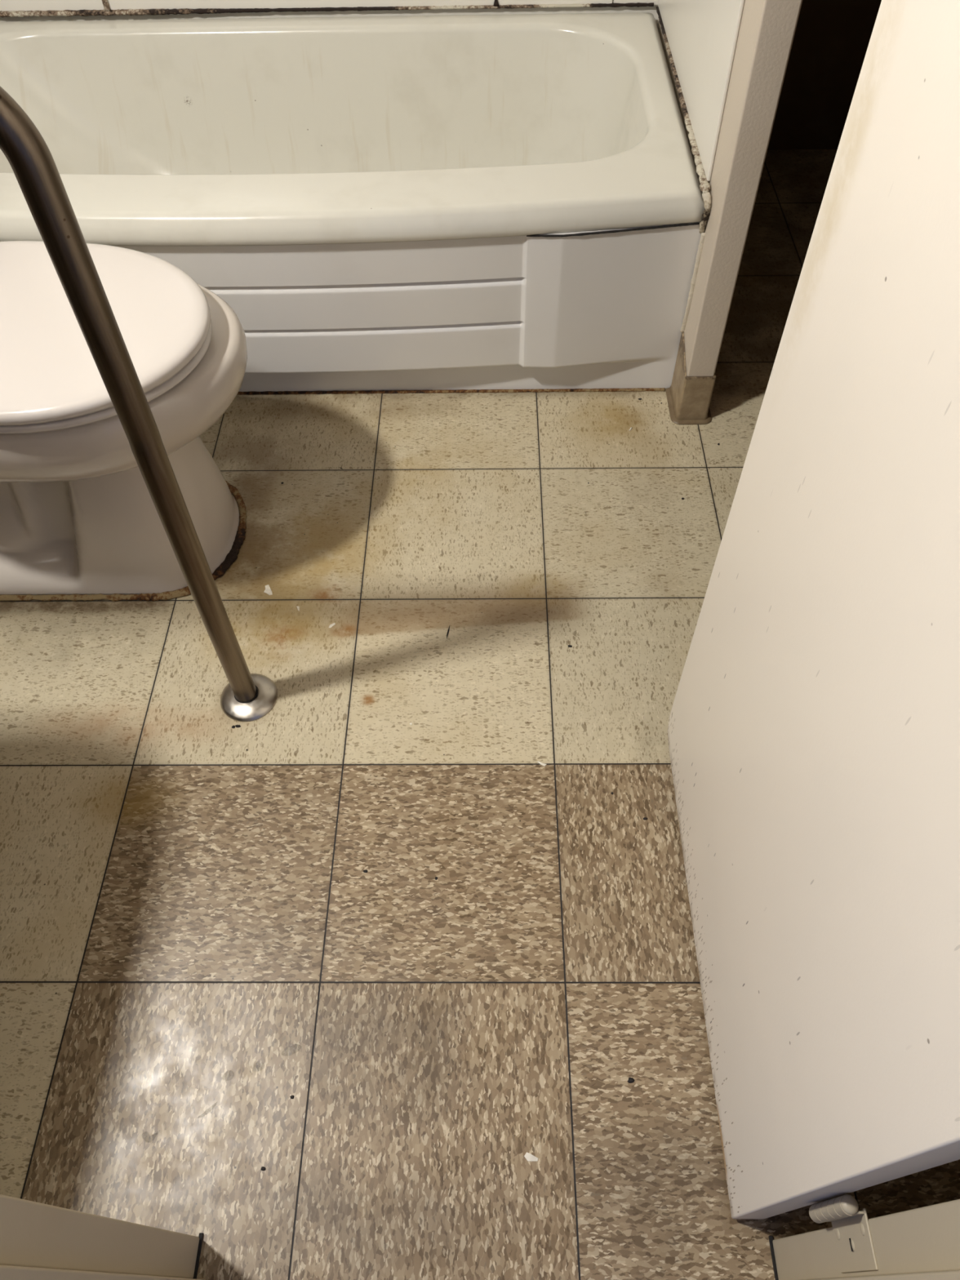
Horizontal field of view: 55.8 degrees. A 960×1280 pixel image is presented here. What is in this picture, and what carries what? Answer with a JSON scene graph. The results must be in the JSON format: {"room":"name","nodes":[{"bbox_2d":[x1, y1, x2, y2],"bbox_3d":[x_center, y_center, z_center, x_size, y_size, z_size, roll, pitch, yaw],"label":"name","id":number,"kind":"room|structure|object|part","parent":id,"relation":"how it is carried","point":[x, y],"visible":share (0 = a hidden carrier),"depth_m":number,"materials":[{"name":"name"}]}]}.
{"room":"bathroom","nodes":[
{"label":"bathroom","id":0,"kind":"room"},
{"bbox_2d":[0,0,658,25],"bbox_3d":[-0.413,-1.843,1.302,1.558,2.400,0.120,0,54,1],"label":"wall","id":1,"kind":"structure","parent":0,"point":[652,10],"depth_m":1.91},
{"bbox_2d":[0,0,103,11],"bbox_3d":[-0.993,-1.821,1.230,0.396,1.695,0.006,0,54,1],"label":"wall panel","id":2,"kind":"object","parent":1,"relation":"attached to","point":[5,5],"visible":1,"depth_m":1.90,"materials":[{"name":"white plastic"}]},
{"bbox_2d":[106,0,494,9],"bbox_3d":[-0.386,-1.823,1.222,0.813,1.695,0.006,0,54,1],"label":"wall panel","id":3,"kind":"object","parent":1,"relation":"attached to","point":[113,4],"visible":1,"depth_m":1.90,"materials":[{"name":"white plastic"}]},
{"bbox_2d":[102,0,110,10],"bbox_3d":[-0.783,-1.347,1.867,0.014,0.088,0.008,0,54,1],"label":"seam caulk","id":4,"kind":"object","parent":3,"relation":"attached to","point":[106,7],"visible":1,"depth_m":1.89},
{"bbox_2d":[493,0,498,6],"bbox_3d":[0.033,-1.351,1.857,0.012,0.090,0.007,0,54,1],"label":"seam caulk","id":5,"kind":"object","parent":3,"relation":"attached to","point":[495,2],"visible":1,"depth_m":1.89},
{"bbox_2d":[497,0,612,4],"bbox_3d":[0.143,-1.826,1.214,0.240,1.695,0.006,0,54,1],"label":"wall panel","id":6,"kind":"object","parent":1,"relation":"attached to","point":[500,2],"visible":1,"depth_m":1.89,"materials":[{"name":"white plastic"}]},
{"bbox_2d":[613,0,657,4],"bbox_3d":[0.315,-1.827,1.212,0.097,1.695,0.006,0,54,1],"label":"wall panel","id":7,"kind":"object","parent":1,"relation":"attached to","point":[655,2],"visible":0.67,"depth_m":1.89,"materials":[{"name":"white plastic"}]},
{"bbox_2d":[0,149,959,1279],"bbox_3d":[-0.044,0.071,1.417,2.743,0.050,3.962,0,54,1],"label":"floor","id":8,"kind":"structure","parent":0,"point":[196,939],"depth_m":1.22,"materials":[{"name":"tile"}]},
{"bbox_2d":[0,240,247,601],"bbox_3d":[-0.752,-0.406,1.282,0.841,0.755,0.444,0,54,1],"label":"toilet","id":9,"kind":"object","parent":8,"relation":"on","point":[80,519],"visible":0.88,"depth_m":1.26,"materials":[{"name":"ceramic"}]},
{"bbox_3d":[-0.615,-0.427,1.226,0.500,0.026,0.395,0,54,1],"label":"lid","id":10,"kind":"part","parent":9,"relation":"part of","materials":[{"name":"plastic"}]},
{"bbox_3d":[-0.610,-0.414,1.243,0.488,0.012,0.386,0,54,1],"label":"seat","id":11,"kind":"part","parent":9,"relation":"part of","materials":[{"name":"plastic"}]},
{"bbox_3d":[-0.620,-0.366,1.335,0.579,0.182,0.398,0,54,1],"label":"bowl","id":12,"kind":"part","parent":9,"relation":"part of","materials":[{"name":"white ceramic"}]},
{"bbox_2d":[0,86,277,721],"bbox_3d":[-0.751,-0.183,1.014,0.874,0.920,0.090,0,54,1],"label":"grab bar","id":13,"kind":"object","parent":8,"relation":"on","point":[247,696],"visible":1,"depth_m":0.89,"materials":[{"name":"silver metal"}]},
{"bbox_2d":[192,1232,203,1279],"bbox_3d":[-0.300,0.658,0.961,0.004,0.003,0.050,0,54,1],"label":"trim","id":14,"kind":"structure","parent":8,"relation":"on","point":[201,1234],"depth_m":0.96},
{"bbox_2d":[263,584,272,595],"bbox_3d":[-0.352,-0.082,1.501,0.012,0.001,0.024,-22,57,-14],"label":"chip","id":15,"kind":"object","parent":8,"relation":"on","point":[268,590],"visible":1,"depth_m":1.50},
{"bbox_2d":[0,12,704,391],"bbox_3d":[-0.400,-0.875,1.833,1.550,0.401,0.807,0,54,1],"label":"bathtub","id":16,"kind":"object","parent":8,"relation":"on","point":[469,202],"visible":0.77,"depth_m":1.70,"materials":[{"name":"ceramic"}]},
{"bbox_2d":[0,2,653,17],"bbox_3d":[-0.407,-1.322,1.903,1.538,0.012,0.022,0,54,1],"label":"bead","id":17,"kind":"object","parent":16,"relation":"on","point":[67,13],"visible":1,"depth_m":1.90},
{"bbox_2d":[656,6,710,194],"bbox_3d":[0.365,-1.018,1.673,0.018,0.010,0.744,0,54,1],"label":"bead","id":18,"kind":"object","parent":16,"relation":"on","point":[704,186],"visible":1,"depth_m":1.58},
{"bbox_2d":[680,232,705,332],"bbox_3d":[0.374,-0.624,1.593,0.011,0.200,0.020,0,54,1],"label":"side caulk","id":19,"kind":"object","parent":16,"relation":"attached to","point":[703,234],"visible":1,"depth_m":1.58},
{"bbox_2d":[698,191,711,233],"bbox_3d":[0.365,-0.694,1.478,0.018,0.072,0.021,0,54,1],"label":"corner caulk","id":20,"kind":"object","parent":16,"relation":"attached to","point":[706,197],"visible":1,"depth_m":1.47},
{"bbox_2d":[236,387,665,395],"bbox_3d":[-0.390,-0.490,1.799,1.508,0.006,0.010,0,54,1],"label":"bead","id":21,"kind":"object","parent":8,"relation":"on","point":[638,389],"depth_m":1.79},
{"bbox_2d":[524,1152,537,1161],"bbox_3d":[0.057,0.579,1.013,0.016,0.001,0.008,22,57,16],"label":"chip","id":22,"kind":"object","parent":8,"relation":"on","point":[530,1157],"visible":1,"depth_m":1.01,"materials":[{"name":"white"}]},
{"bbox_2d":[626,1077,634,1083],"bbox_3d":[0.176,0.513,1.058,0.008,0.002,0.006,0,54,1],"label":"crumb","id":23,"kind":"object","parent":8,"relation":"on","point":[630,1080],"visible":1,"depth_m":1.06,"materials":[{"name":"black"}]},
{"bbox_2d":[768,1235,778,1279],"bbox_3d":[0.310,0.655,0.952,0.004,0.003,0.050,0,54,1],"label":"trim","id":24,"kind":"structure","parent":8,"relation":"on","point":[771,1237],"depth_m":0.95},
{"bbox_2d":[657,0,802,424],"bbox_3d":[0.390,-1.593,1.105,0.078,2.400,1.179,0,54,1],"label":"wall","id":25,"kind":"structure","parent":0,"point":[767,28],"depth_m":1.40,"materials":[{"name":"paint"}]},
{"bbox_2d":[657,0,744,181],"bbox_3d":[0.360,-1.533,0.997,0.006,1.695,0.721,0,54,1],"label":"surround panel","id":26,"kind":"object","parent":25,"relation":"attached to","point":[702,35],"visible":1,"depth_m":1.48,"materials":[{"name":"white plastic"}]},
{"bbox_2d":[767,0,881,150],"bbox_3d":[0.731,-2.022,1.412,0.627,2.400,0.120,0,54,1],"label":"wall","id":27,"kind":"structure","parent":0,"point":[832,37],"depth_m":2.20,"materials":[{"name":"black paint"}]},
{"bbox_3d":[-0.783,0.001,-0.035,0.840,2.400,0.128,0,54,1],"label":"wall","id":28,"kind":"structure","parent":0,"visible":0},
{"bbox_2d":[0,1194,204,1279],"bbox_3d":[-0.331,0.098,0.097,0.059,2.060,0.154,0,54,1],"label":"trim","id":29,"kind":"structure","parent":28,"relation":"attached to","point":[38,1241],"depth_m":0.69,"materials":[{"name":"paint"}]},
{"bbox_3d":[0.685,-0.006,-0.056,0.694,2.400,0.128,0,54,1],"label":"wall","id":30,"kind":"structure","parent":0,"visible":0},
{"bbox_2d":[667,0,959,1272],"bbox_3d":[0.243,-0.198,0.320,0.108,2.010,0.659,0,54,1],"label":"door","id":31,"kind":"structure","parent":30,"relation":"in","point":[814,726],"depth_m":0.65,"materials":[{"name":"paint"}]},
{"bbox_3d":[0.300,0.479,0.754,0.012,0.089,0.002,0,54,1],"label":"hinge arm","id":32,"kind":"part","parent":31,"relation":"part of","materials":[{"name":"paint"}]},
{"bbox_2d":[773,1199,959,1279],"bbox_3d":[0.311,0.095,0.088,0.059,2.060,0.154,0,54,1],"label":"trim","id":33,"kind":"structure","parent":30,"relation":"attached to","point":[921,1243],"depth_m":0.66,"materials":[{"name":"paint"}]}
]}

